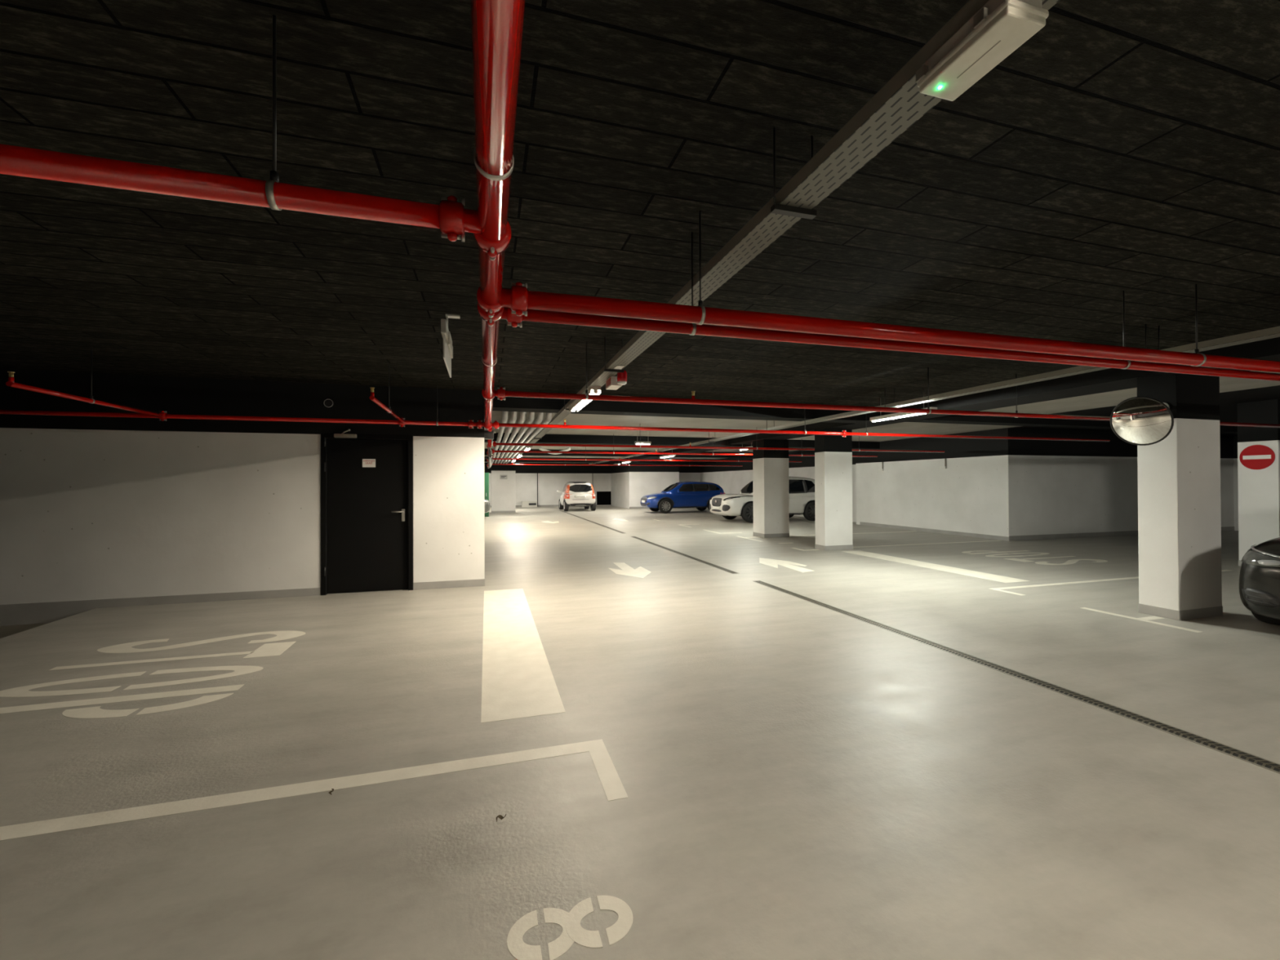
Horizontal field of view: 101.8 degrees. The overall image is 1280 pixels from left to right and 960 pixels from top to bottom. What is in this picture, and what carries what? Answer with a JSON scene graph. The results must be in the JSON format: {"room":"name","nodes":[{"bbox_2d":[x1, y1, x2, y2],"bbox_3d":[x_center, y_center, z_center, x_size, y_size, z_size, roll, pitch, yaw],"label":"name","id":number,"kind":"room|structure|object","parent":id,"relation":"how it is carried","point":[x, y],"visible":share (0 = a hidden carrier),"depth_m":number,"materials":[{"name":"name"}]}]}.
{"room":"parking garage","nodes":[
{"label":"parking garage","id":0,"kind":"room"},
{"bbox_2d":[0,622,48,638],"bbox_3d":[-9.886,1.846,9.790,4.570,0.310,42.400,0,0,-16],"label":"floor","id":1,"kind":"structure","parent":0,"point":[6,630],"depth_m":5.78,"materials":[{"name":"grey concrete"}]},
{"bbox_2d":[0,368,484,604],"bbox_3d":[-6.548,0.196,6.241,8.970,2.920,0.220,0,0,-16],"label":"wall","id":2,"kind":"structure","parent":0,"point":[92,508],"depth_m":6.43,"materials":[{"name":"white paint"}]},
{"bbox_2d":[0,587,320,626],"bbox_3d":[-7.497,1.537,5.833,6.915,0.240,0.006,0,0,-16],"label":"baseboard","id":3,"kind":"structure","parent":2,"relation":"attached to","point":[37,612],"depth_m":6.16,"materials":[{"name":"grey paint"}]},
{"bbox_2d":[324,399,333,407],"bbox_3d":[-4.104,-1.012,6.853,0.111,0.111,0.008,0,0,-16],"label":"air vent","id":4,"kind":"object","parent":2,"relation":"in","point":[327,402],"visible":1,"depth_m":6.85,"materials":[{"name":"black metal"}]},
{"bbox_2d":[320,428,413,595],"bbox_3d":[-3.662,0.416,7.025,1.120,2.186,0.226,0,0,-16],"label":"door","id":5,"kind":"structure","parent":2,"relation":"in","point":[366,513],"depth_m":7.01,"materials":[{"name":"black metal"}]},
{"bbox_2d":[362,458,375,466],"bbox_3d":[-3.662,-0.228,7.029,0.158,0.110,0.006,0,0,-16],"label":"notice","id":6,"kind":"object","parent":5,"relation":"attached to","point":[366,462],"visible":1,"depth_m":7.03,"materials":[{"name":"white"}]},
{"bbox_2d":[413,578,484,590],"bbox_3d":[-2.655,1.457,7.262,0.941,0.100,0.006,0,0,-16],"label":"baseboard","id":7,"kind":"structure","parent":2,"relation":"attached to","point":[481,582],"depth_m":7.25,"materials":[{"name":"grey paint"}]},
{"bbox_2d":[484,446,493,468],"bbox_3d":[-2.194,-0.323,7.550,0.115,0.316,0.316,0,0,-16],"label":"convex mirror","id":8,"kind":"object","parent":2,"relation":"attached to","point":[490,457],"visible":1,"depth_m":7.45,"materials":[{"name":"white mirror"}]},
{"bbox_2d":[484,430,495,445],"bbox_3d":[-2.177,-0.603,7.552,0.160,0.220,0.170,0,0,-16],"label":"bracket","id":9,"kind":"object","parent":2,"relation":"attached to","point":[487,435],"visible":0.98,"depth_m":7.47,"materials":[{"name":"grey metal"}]},
{"bbox_2d":[486,426,492,468],"bbox_3d":[-4.814,-0.655,16.497,0.114,0.131,19.240,0,0,-16],"label":"pipe","id":10,"kind":"object","parent":9,"relation":"attached to","point":[491,428],"visible":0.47,"depth_m":10.16,"materials":[{"name":"red metal"}]},
{"bbox_2d":[492,395,884,423],"bbox_3d":[1.048,-1.164,8.597,6.920,0.230,0.380,0,0,-16],"label":"ceiling beam","id":11,"kind":"structure","parent":2,"relation":"attached to","point":[510,403],"depth_m":8.30,"materials":[{"name":"black paint"}]},
{"bbox_2d":[484,462,611,506],"bbox_3d":[-8.057,0.303,32.966,13.600,2.780,1.000,0,0,-16],"label":"wall","id":12,"kind":"structure","parent":0,"point":[551,478],"depth_m":33.13,"materials":[{"name":"white paint"}]},
{"bbox_2d":[537,473,537,506],"bbox_3d":[-6.476,0.631,32.893,0.050,2.110,0.030,0,0,-16],"label":"trim","id":13,"kind":"structure","parent":12,"relation":"attached to","point":[537,473],"depth_m":32.88,"materials":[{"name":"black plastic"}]},
{"bbox_2d":[490,504,596,507],"bbox_3d":[-8.533,1.640,32.291,11.900,0.100,0.006,0,0,-16],"label":"baseboard","id":14,"kind":"structure","parent":12,"relation":"attached to","point":[549,504],"depth_m":33.02,"materials":[{"name":"grey paint"}]},
{"bbox_2d":[596,337,1279,466],"bbox_3d":[3.521,-1.165,13.768,0.750,0.180,42.400,0,0,-16],"label":"trim","id":15,"kind":"structure","parent":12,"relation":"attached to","point":[1109,380],"depth_m":6.99,"materials":[{"name":"black paint"}]},
{"bbox_2d":[596,491,611,505],"bbox_3d":[-2.472,1.183,34.894,1.300,1.000,0.050,0,0,-16],"label":"wall","id":16,"kind":"structure","parent":0,"point":[602,497],"depth_m":34.88,"materials":[{"name":"black paint"}]},
{"bbox_2d":[610,462,628,508],"bbox_3d":[-1.193,0.271,32.176,0.200,2.780,4.400,0,0,-16],"label":"wall","id":17,"kind":"structure","parent":0,"point":[619,473],"depth_m":31.95,"materials":[{"name":"white paint"}]},
{"bbox_2d":[0,505,1279,959],"bbox_3d":[4.501,1.673,14.035,25.430,0.300,42.400,0,0,-16],"label":"floor","id":18,"kind":"structure","parent":0,"point":[801,779],"depth_m":2.66,"materials":[{"name":"grey concrete"}]},
{"bbox_2d":[0,630,305,718],"bbox_3d":[-3.812,1.490,4.096,1.620,0.001,1.924,0,0,-16],"label":"stop lettering","id":19,"kind":"object","parent":18,"relation":"on","point":[268,649],"visible":1,"depth_m":3.78,"materials":[{"name":"paint"}]},
{"bbox_2d":[0,738,628,840],"bbox_3d":[-2.554,1.472,1.962,5.045,0.001,0.570,0,0,-16],"label":"parking line","id":20,"kind":"object","parent":18,"relation":"on","point":[612,785],"visible":1,"depth_m":2.47,"materials":[{"name":"paint"}]},
{"bbox_2d":[484,472,488,516],"bbox_3d":[-7.147,0.651,23.100,0.840,1.950,0.435,0,0,-16],"label":"tall cabinet","id":21,"kind":"object","parent":18,"relation":"on","point":[486,474],"visible":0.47,"depth_m":23.00,"materials":[{"name":"green metal"}]},
{"bbox_2d":[484,497,490,513],"bbox_3d":[-8.398,0.866,21.392,4.320,1.506,2.110,0,0,-16],"label":"car","id":22,"kind":"object","parent":18,"relation":"on","point":[486,503],"visible":0.11,"depth_m":21.28,"materials":[{"name":"grey paint"}]},
{"bbox_2d":[496,814,506,822],"bbox_3d":[-0.599,1.455,2.243,0.045,0.016,0.018,0,0,-35],"label":"dry leaf","id":23,"kind":"object","parent":18,"relation":"on","point":[500,816],"visible":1,"depth_m":2.24,"materials":[{"name":"brown"}]},
{"bbox_2d":[491,462,515,513],"bbox_3d":[-6.914,0.256,26.318,1.178,2.780,0.608,0,0,-16],"label":"concrete column","id":24,"kind":"structure","parent":18,"relation":"on","point":[503,491],"depth_m":26.03,"materials":[{"name":"white paint"}]},
{"bbox_2d":[499,475,506,479],"bbox_3d":[-6.822,-0.147,26.023,0.360,0.220,0.016,0,0,-16],"label":"sign","id":25,"kind":"object","parent":24,"relation":"attached to","point":[501,477],"visible":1,"depth_m":26.01,"materials":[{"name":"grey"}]},
{"bbox_2d":[480,588,565,723],"bbox_3d":[-1.293,1.488,5.175,0.513,0.001,4.060,0,0,-16],"label":"floor stripe","id":26,"kind":"object","parent":18,"relation":"on","point":[517,680],"visible":1,"depth_m":4.15,"materials":[{"name":"paint"}]},
{"bbox_2d":[521,501,537,507],"bbox_3d":[-6.885,1.504,32.361,0.900,0.360,0.506,0,0,-16],"label":"crate","id":27,"kind":"object","parent":18,"relation":"on","point":[524,504],"visible":0.94,"depth_m":32.12,"materials":[{"name":"grey"}]},
{"bbox_2d":[542,520,559,523],"bbox_3d":[-3.381,1.589,19.687,0.650,0.001,1.300,0,0,-16],"label":"direction arrow","id":28,"kind":"object","parent":18,"relation":"on","point":[548,522],"visible":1,"depth_m":19.65,"materials":[{"name":"paint"}]},
{"bbox_2d":[506,895,632,959],"bbox_3d":[-0.224,1.461,1.701,0.410,0.002,0.203,0,0,-16],"label":"painted number","id":29,"kind":"object","parent":18,"relation":"on","point":[572,931],"visible":1,"depth_m":1.69,"materials":[{"name":"paint"}]},
{"bbox_2d":[556,481,595,511],"bbox_3d":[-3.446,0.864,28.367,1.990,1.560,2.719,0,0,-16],"label":"suv","id":30,"kind":"object","parent":18,"relation":"on","point":[575,494],"visible":1,"depth_m":27.20,"materials":[{"name":"white paint"}]},
{"bbox_2d":[559,510,624,533],"bbox_3d":[-2.423,1.599,21.742,0.124,0.007,13.900,0,0,-16],"label":"floor drain","id":31,"kind":"object","parent":18,"relation":"on","point":[559,510],"visible":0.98,"depth_m":18.77,"materials":[{"name":"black metal"}]},
{"bbox_2d":[608,562,651,577],"bbox_3d":[-0.196,1.506,8.756,0.585,0.001,1.648,0,0,-16],"label":"direction arrow","id":32,"kind":"object","parent":18,"relation":"on","point":[641,572],"visible":1,"depth_m":8.60,"materials":[{"name":"paint"}]},
{"bbox_2d":[640,481,725,513],"bbox_3d":[2.181,0.841,26.233,4.220,1.536,2.110,0,0,-16],"label":"car","id":33,"kind":"object","parent":18,"relation":"on","point":[698,495],"visible":0.92,"depth_m":25.47,"materials":[{"name":"blue paint"}]},
{"bbox_2d":[640,496,647,502],"bbox_3d":[0.222,0.961,25.655,0.111,0.267,0.921,0,0,-16],"label":"grille","id":34,"kind":"object","parent":33,"relation":"attached to","point":[644,499],"depth_m":25.61,"materials":[{"name":"grey metal"}]},
{"bbox_2d":[631,536,737,573],"bbox_3d":[0.670,1.520,11.259,0.124,0.007,6.120,0,0,-16],"label":"floor drain","id":35,"kind":"object","parent":18,"relation":"on","point":[635,537],"visible":1,"depth_m":10.17,"materials":[{"name":"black metal"}]},
{"bbox_2d":[737,536,760,541],"bbox_3d":[3.040,1.525,13.579,0.530,0.001,1.350,0,0,-16],"label":"parking line","id":36,"kind":"object","parent":18,"relation":"on","point":[738,536],"visible":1,"depth_m":13.59,"materials":[{"name":"paint"}]},
{"bbox_2d":[709,476,815,522],"bbox_3d":[5.007,0.706,20.187,4.539,1.705,2.250,0,0,-16],"label":"car","id":37,"kind":"object","parent":18,"relation":"on","point":[801,490],"visible":0.56,"depth_m":19.51,"materials":[{"name":"white paint"}]},
{"bbox_2d":[711,497,721,506],"bbox_3d":[2.899,0.831,19.564,0.084,0.328,0.853,0,0,-16],"label":"grille","id":38,"kind":"object","parent":37,"relation":"attached to","point":[716,502],"depth_m":19.52,"materials":[{"name":"grey metal"}]},
{"bbox_2d":[752,439,789,537],"bbox_3d":[3.552,0.227,14.131,0.758,2.600,0.608,0,0,-16],"label":"concrete column","id":39,"kind":"structure","parent":18,"relation":"on","point":[770,467],"depth_m":13.87,"materials":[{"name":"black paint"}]},
{"bbox_2d":[759,557,813,572],"bbox_3d":[2.543,1.499,9.257,0.648,0.001,1.691,0,0,-16],"label":"direction arrow","id":40,"kind":"object","parent":18,"relation":"on","point":[771,562],"visible":1,"depth_m":9.23,"materials":[{"name":"paint"}]},
{"bbox_2d":[814,428,853,551],"bbox_3d":[4.228,0.206,11.364,0.708,2.600,0.358,0,0,-16],"label":"concrete column","id":41,"kind":"structure","parent":18,"relation":"on","point":[833,453],"depth_m":11.20,"materials":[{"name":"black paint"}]},
{"bbox_2d":[789,531,907,536],"bbox_3d":[6.074,1.520,14.761,4.400,0.001,0.100,0,0,-16],"label":"parking line","id":42,"kind":"object","parent":18,"relation":"on","point":[895,531],"visible":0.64,"depth_m":14.79,"materials":[{"name":"paint"}]},
{"bbox_2d":[853,540,999,547],"bbox_3d":[6.738,1.502,12.230,4.560,0.001,0.090,0,0,-16],"label":"bay line","id":43,"kind":"object","parent":18,"relation":"on","point":[987,540],"visible":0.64,"depth_m":12.19,"materials":[{"name":"paint"}]},
{"bbox_2d":[840,550,1029,582],"bbox_3d":[4.965,1.490,9.278,0.470,0.001,3.630,0,0,-16],"label":"stop line","id":44,"kind":"object","parent":18,"relation":"on","point":[949,569],"visible":1,"depth_m":8.80,"materials":[{"name":"paint"}]},
{"bbox_2d":[754,580,1279,773],"bbox_3d":[2.981,1.461,3.423,0.124,0.007,8.900,0,0,-16],"label":"floor drain","id":45,"kind":"object","parent":18,"relation":"on","point":[1272,766],"visible":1,"depth_m":3.50,"materials":[{"name":"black metal"}]},
{"bbox_2d":[961,550,1107,564],"bbox_3d":[7.595,1.485,10.135,1.620,0.001,1.924,0,0,-16],"label":"stop lettering","id":46,"kind":"object","parent":18,"relation":"on","point":[1073,561],"visible":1,"depth_m":9.99,"materials":[{"name":"paint"}]},
{"bbox_2d":[990,569,1231,595],"bbox_3d":[7.226,1.470,7.571,5.060,0.001,0.455,0,0,-16],"label":"parking line","id":47,"kind":"object","parent":18,"relation":"on","point":[1137,577],"visible":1,"depth_m":7.36,"materials":[{"name":"paint"}]},
{"bbox_2d":[1080,607,1201,632],"bbox_3d":[5.363,1.464,5.528,0.350,0.001,1.030,0,0,-16],"label":"parking line","id":48,"kind":"object","parent":18,"relation":"on","point":[1142,619],"visible":1,"depth_m":5.50,"materials":[{"name":"paint"}]},
{"bbox_2d":[1137,372,1222,620],"bbox_3d":[5.900,0.164,5.696,0.708,2.600,0.358,0,0,-16],"label":"concrete column","id":49,"kind":"structure","parent":18,"relation":"on","point":[1180,509],"depth_m":5.54,"materials":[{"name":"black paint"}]},
{"bbox_2d":[1110,396,1173,445],"bbox_3d":[5.337,-0.606,5.416,0.561,0.497,0.516,0,0,-16],"label":"mirror","id":50,"kind":"object","parent":49,"relation":"attached to","point":[1135,420],"visible":1,"depth_m":5.31,"materials":[{"name":"white mirror"}]},
{"bbox_2d":[1236,399,1279,566],"bbox_3d":[10.608,0.075,8.749,0.708,2.780,0.488,0,0,-16],"label":"concrete column","id":51,"kind":"structure","parent":18,"relation":"on","point":[1259,490],"depth_m":8.64,"materials":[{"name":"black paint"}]},
{"bbox_2d":[1239,444,1275,469],"bbox_3d":[10.261,-0.379,8.653,0.014,0.414,0.414,0,0,-16],"label":"no entry sign","id":52,"kind":"object","parent":51,"relation":"attached to","point":[1254,456],"visible":1,"depth_m":8.64,"materials":[{"name":"red metal"}]},
{"bbox_2d":[1239,537,1279,625],"bbox_3d":[7.992,0.696,4.875,4.520,1.506,2.110,0,0,-16],"label":"car","id":53,"kind":"object","parent":18,"relation":"on","point":[1260,571],"visible":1,"depth_m":4.81,"materials":[{"name":"black paint"}]},
{"bbox_2d":[0,0,1279,462],"bbox_3d":[2.297,-1.326,13.408,30.000,0.154,42.400,0,0,-16],"label":"ceiling","id":54,"kind":"structure","parent":0,"point":[1132,147],"depth_m":2.39,"materials":[{"name":"black concrete"}]},
{"bbox_2d":[5,348,162,417],"bbox_3d":[-5.364,-1.009,5.171,0.048,0.534,2.060,0,0,-16],"label":"pipe","id":55,"kind":"object","parent":54,"relation":"hanging from","point":[11,382],"visible":1,"depth_m":4.89,"materials":[{"name":"red metal"}]},
{"bbox_2d":[0,14,481,241],"bbox_3d":[-4.784,-1.019,0.369,8.936,0.580,0.100,0,0,-16],"label":"pipe","id":56,"kind":"object","parent":54,"relation":"hanging from","point":[451,216],"visible":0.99,"depth_m":1.43,"materials":[{"name":"red metal"}]},
{"bbox_2d":[0,385,483,428],"bbox_3d":[-6.428,-0.981,5.942,8.936,0.572,0.098,0,0,-16],"label":"pipe","id":57,"kind":"object","parent":54,"relation":"hanging from","point":[470,424],"visible":0.9,"depth_m":6.37,"materials":[{"name":"red metal"}]},
{"bbox_2d":[369,364,406,423],"bbox_3d":[-2.832,-1.014,5.918,0.048,0.534,2.060,0,0,-16],"label":"pipe","id":58,"kind":"object","parent":54,"relation":"hanging from","point":[372,397],"visible":1,"depth_m":5.63,"materials":[{"name":"red metal"}]},
{"bbox_2d":[440,314,460,377],"bbox_3d":[-1.480,-1.088,4.107,0.110,0.420,0.800,0,0,-16],"label":"exit sign","id":59,"kind":"object","parent":54,"relation":"hanging from","point":[447,342],"visible":1,"depth_m":3.96,"materials":[{"name":"white plastic"}]},
{"bbox_2d":[470,0,524,430],"bbox_3d":[0.206,-1.040,-0.635,0.121,0.590,16.450,0,0,-16],"label":"pipe","id":60,"kind":"object","parent":54,"relation":"hanging from","point":[496,25],"visible":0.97,"depth_m":1.20,"materials":[{"name":"red metal"}]},
{"bbox_2d":[492,411,508,463],"bbox_3d":[-4.670,-1.032,16.811,0.099,0.345,18.325,0,0,-16],"label":"insulated pipe","id":61,"kind":"object","parent":54,"relation":"hanging from","point":[504,414],"visible":0.64,"depth_m":9.73,"materials":[{"name":"silver metal"}]},
{"bbox_2d":[494,411,516,463],"bbox_3d":[-4.540,-1.032,16.849,0.099,0.345,18.325,0,0,-16],"label":"insulated pipe","id":62,"kind":"object","parent":54,"relation":"hanging from","point":[513,414],"visible":0.77,"depth_m":9.96,"materials":[{"name":"silver metal"}]},
{"bbox_2d":[497,411,525,463],"bbox_3d":[-4.411,-1.032,16.888,0.099,0.345,18.325,0,0,-16],"label":"insulated pipe","id":63,"kind":"object","parent":54,"relation":"hanging from","point":[522,415],"visible":0.73,"depth_m":10.05,"materials":[{"name":"silver metal"}]},
{"bbox_2d":[500,412,534,463],"bbox_3d":[-4.281,-1.032,16.926,0.099,0.345,18.325,0,0,-16],"label":"insulated pipe","id":64,"kind":"object","parent":54,"relation":"hanging from","point":[531,415],"visible":0.7,"depth_m":10.26,"materials":[{"name":"silver metal"}]},
{"bbox_2d":[502,412,543,463],"bbox_3d":[-4.152,-1.033,16.964,0.099,0.345,18.325,0,0,-16],"label":"insulated pipe","id":65,"kind":"object","parent":54,"relation":"hanging from","point":[540,418],"visible":0.69,"depth_m":10.21,"materials":[{"name":"silver metal"}]},
{"bbox_2d":[506,413,551,463],"bbox_3d":[-4.022,-1.033,17.002,0.099,0.345,18.325,0,0,-16],"label":"insulated pipe","id":66,"kind":"object","parent":54,"relation":"hanging from","point":[548,415],"visible":0.74,"depth_m":10.26,"materials":[{"name":"silver metal"}]},
{"bbox_2d":[538,446,570,454],"bbox_3d":[-2.519,-0.989,15.425,0.938,0.464,0.088,0,0,-16],"label":"flexible duct","id":67,"kind":"object","parent":54,"relation":"hanging from","point":[540,447],"visible":0.62,"depth_m":15.40,"materials":[{"name":"white metal"}]},
{"bbox_2d":[484,457,715,463],"bbox_3d":[-6.016,-1.024,26.217,21.300,0.230,0.380,0,0,-16],"label":"trim","id":68,"kind":"structure","parent":54,"relation":"attached to","point":[485,460],"depth_m":27.21,"materials":[{"name":"black paint"}]},
{"bbox_2d":[492,462,742,466],"bbox_3d":[-0.701,-0.892,23.363,11.720,0.572,0.084,0,0,-16],"label":"pipe","id":69,"kind":"object","parent":54,"relation":"hanging from","point":[592,463],"visible":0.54,"depth_m":23.17,"materials":[{"name":"red metal"}]},
{"bbox_2d":[484,448,752,457],"bbox_3d":[-4.234,-1.069,20.175,21.300,0.230,0.380,0,0,-16],"label":"trim","id":70,"kind":"structure","parent":54,"relation":"attached to","point":[485,449],"depth_m":20.99,"materials":[{"name":"black paint"}]},
{"bbox_2d":[634,441,651,444],"bbox_3d":[0.070,-1.064,13.009,0.400,0.366,0.110,0,0,-16],"label":"lamp","id":71,"kind":"object","parent":54,"relation":"hanging from","point":[635,442],"visible":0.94,"depth_m":12.97,"materials":[{"name":"grey plastic"}]},
{"bbox_2d":[493,446,801,462],"bbox_3d":[0.685,-0.927,18.664,11.720,0.572,0.084,0,0,-16],"label":"pipe","id":72,"kind":"object","parent":54,"relation":"hanging from","point":[585,459],"visible":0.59,"depth_m":18.29,"materials":[{"name":"red metal"}]},
{"bbox_2d":[659,449,675,457],"bbox_3d":[1.018,-1.027,19.336,0.110,0.366,1.500,0,0,-16],"label":"lamp","id":73,"kind":"object","parent":54,"relation":"hanging from","point":[667,455],"visible":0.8,"depth_m":19.16,"materials":[{"name":"grey plastic"}]},
{"bbox_2d":[491,438,877,457],"bbox_3d":[1.845,-0.957,14.731,11.720,0.572,0.084,0,0,-16],"label":"pipe","id":74,"kind":"object","parent":54,"relation":"hanging from","point":[492,450],"visible":0.92,"depth_m":14.18,"materials":[{"name":"red metal"}]},
{"bbox_2d":[490,440,944,452],"bbox_3d":[2.553,-0.975,12.334,11.720,0.572,0.084,0,0,-16],"label":"pipe","id":75,"kind":"object","parent":54,"relation":"hanging from","point":[495,443],"visible":0.98,"depth_m":11.85,"materials":[{"name":"red metal"}]},
{"bbox_2d":[508,0,1059,462],"bbox_3d":[-2.071,-1.096,10.971,0.180,0.312,39.800,0,0,-16],"label":"cable tray","id":76,"kind":"object","parent":54,"relation":"hanging from","point":[900,104],"visible":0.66,"depth_m":1.78,"materials":[{"name":"metal"}]},
{"bbox_2d":[568,399,591,412],"bbox_3d":[-0.786,-0.957,6.482,0.186,0.076,1.033,0,0,-16],"label":"lamp","id":77,"kind":"object","parent":76,"relation":"attached to","point":[578,404],"depth_m":6.56,"materials":[{"name":"grey plastic"}]},
{"bbox_2d":[582,386,600,395],"bbox_3d":[-0.469,-0.966,5.400,0.181,0.076,0.480,0,0,-16],"label":"lamp","id":78,"kind":"object","parent":76,"relation":"attached to","point":[596,390],"depth_m":5.56,"materials":[{"name":"grey plastic"}]},
{"bbox_2d":[605,376,622,390],"bbox_3d":[-0.260,-0.961,5.165,0.113,0.090,0.240,0,0,-16],"label":"fire alarm","id":79,"kind":"object","parent":76,"relation":"attached to","point":[611,384],"visible":0.88,"depth_m":5.08,"materials":[{"name":"white plastic"}]},
{"bbox_2d":[613,365,624,369],"bbox_3d":[-0.189,-1.005,4.644,0.070,0.008,0.120,0,0,-16],"label":"junction box","id":80,"kind":"object","parent":76,"relation":"attached to","point":[620,367],"visible":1,"depth_m":4.64,"materials":[{"name":"white"}]},
{"bbox_2d":[617,370,626,385],"bbox_3d":[-0.167,-0.946,4.817,0.093,0.126,0.093,0,0,-16],"label":"beacon","id":81,"kind":"object","parent":76,"relation":"hanging from","point":[621,376],"visible":0.94,"depth_m":4.78,"materials":[{"name":"red plastic"}]},
{"bbox_2d":[915,0,1048,101],"bbox_3d":[0.777,-0.998,1.201,0.122,0.074,0.240,0,0,-16],"label":"lamp","id":82,"kind":"object","parent":76,"relation":"attached to","point":[1000,27],"visible":1,"depth_m":1.17,"materials":[{"name":"grey"}]},
{"bbox_2d":[492,418,1110,441],"bbox_3d":[3.636,-1.002,8.791,11.847,0.572,0.086,0,0,-15],"label":"pipe","id":83,"kind":"object","parent":54,"relation":"hanging from","point":[495,424],"visible":0.99,"depth_m":8.36,"materials":[{"name":"red metal"}]},
{"bbox_2d":[494,342,1279,427],"bbox_3d":[4.422,-1.021,6.304,11.946,0.572,0.130,0,0,-16],"label":"pipe","id":84,"kind":"object","parent":54,"relation":"hanging from","point":[500,393],"visible":1,"depth_m":5.48,"materials":[{"name":"red metal"}]},
{"bbox_2d":[498,210,1279,373],"bbox_3d":[5.130,-1.032,3.906,11.947,0.586,0.112,0,0,-16],"label":"pipe","id":85,"kind":"object","parent":54,"relation":"hanging from","point":[517,297],"visible":0.99,"depth_m":2.71,"materials":[{"name":"red metal"}]},
{"bbox_2d":[500,231,1279,381],"bbox_3d":[5.072,-1.031,4.103,11.946,0.575,0.090,0,0,-16],"label":"pipe","id":86,"kind":"object","parent":54,"relation":"hanging from","point":[533,315],"visible":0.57,"depth_m":2.98,"materials":[{"name":"red metal"}]},
{"bbox_2d":[870,412,924,422],"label":"lamp","id":87,"kind":"object","parent":54,"relation":"hanging from","point":[890,416],"depth_m":7.90,"materials":[{"name":"grey plastic"}]},
{"bbox_2d":[588,324,1279,464],"bbox_3d":[2.487,-1.115,10.751,0.180,0.312,36.800,0,0,-16],"label":"cable tray","id":88,"kind":"object","parent":54,"relation":"hanging from","point":[1273,332],"visible":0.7,"depth_m":5.40,"materials":[{"name":"metal"}]},
{"bbox_2d":[628,462,679,508],"bbox_3d":[0.820,0.252,30.372,3.040,2.780,0.200,0,0,-16],"label":"wall","id":89,"kind":"structure","parent":0,"point":[643,481],"depth_m":30.17,"materials":[{"name":"white paint"}]},
{"bbox_2d":[629,506,648,508],"bbox_3d":[0.852,1.591,30.264,3.046,0.100,0.006,0,0,-16],"label":"baseboard","id":90,"kind":"structure","parent":89,"relation":"attached to","point":[629,507],"depth_m":29.98,"materials":[{"name":"grey paint"}]},
{"bbox_2d":[679,463,699,482],"bbox_3d":[2.876,0.259,32.751,2.250,2.780,0.200,0,0,-16],"label":"wall","id":91,"kind":"structure","parent":0,"point":[686,473],"depth_m":32.72,"materials":[{"name":"white paint"}]},
{"bbox_2d":[699,450,856,522],"bbox_3d":[6.052,0.201,25.608,0.200,2.780,15.700,0,0,-16],"label":"wall","id":92,"kind":"structure","parent":0,"point":[731,479],"depth_m":27.27,"materials":[{"name":"white paint"}]},
{"bbox_2d":[855,451,860,524],"bbox_3d":[7.837,0.145,18.055,0.650,2.780,0.200,0,0,-16],"label":"wall","id":93,"kind":"structure","parent":0,"point":[857,453],"depth_m":17.95,"materials":[{"name":"white paint"}]},
{"bbox_2d":[859,428,999,535],"bbox_3d":[8.364,0.127,15.473,0.200,2.780,5.050,0,0,-16],"label":"wall","id":94,"kind":"structure","parent":0,"point":[912,490],"depth_m":14.85,"materials":[{"name":"white paint"}]},
{"bbox_2d":[484,432,879,449],"bbox_3d":[-2.451,-1.115,14.132,21.300,0.230,0.380,0,0,-16],"label":"trim","id":95,"kind":"structure","parent":94,"relation":"attached to","point":[547,438],"depth_m":14.72,"materials":[{"name":"black paint"}]},
{"bbox_2d":[860,521,1008,541],"bbox_3d":[8.306,1.466,15.313,0.006,0.100,5.306,0,0,-16],"label":"baseboard","id":96,"kind":"structure","parent":94,"relation":"attached to","point":[933,531],"depth_m":14.68,"materials":[{"name":"grey paint"}]},
{"bbox_2d":[939,458,946,468],"bbox_3d":[8.496,-0.460,14.582,0.052,0.280,0.202,0,0,-16],"label":"switch box","id":97,"kind":"object","parent":94,"relation":"attached to","point":[944,466],"visible":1,"depth_m":14.51,"materials":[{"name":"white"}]},
{"bbox_2d":[998,427,1234,537],"bbox_3d":[13.190,0.099,14.134,8.700,2.780,0.250,0,0,-16],"label":"wall","id":98,"kind":"structure","parent":0,"point":[1046,486],"depth_m":13.39,"materials":[{"name":"white paint"}]},
{"bbox_2d":[1008,526,1234,541],"bbox_3d":[13.231,1.428,14.003,8.700,0.120,0.006,0,0,-16],"label":"baseboard","id":99,"kind":"structure","parent":98,"relation":"attached to","point":[1223,528],"depth_m":13.43,"materials":[{"name":"grey paint"}]},
{"bbox_2d":[1233,435,1238,530],"bbox_3d":[20.139,0.022,6.306,0.200,2.780,18.700,0,0,-16],"label":"wall","id":100,"kind":"structure","parent":0,"point":[1235,437],"depth_m":15.21,"materials":[{"name":"white paint"}]},
{"bbox_2d":[906,414,1237,434],"bbox_3d":[11.464,-1.219,11.758,13.350,0.160,0.350,0,0,-16],"label":"trim","id":101,"kind":"structure","parent":100,"relation":"attached to","point":[953,419],"depth_m":10.55,"materials":[{"name":"black paint"}]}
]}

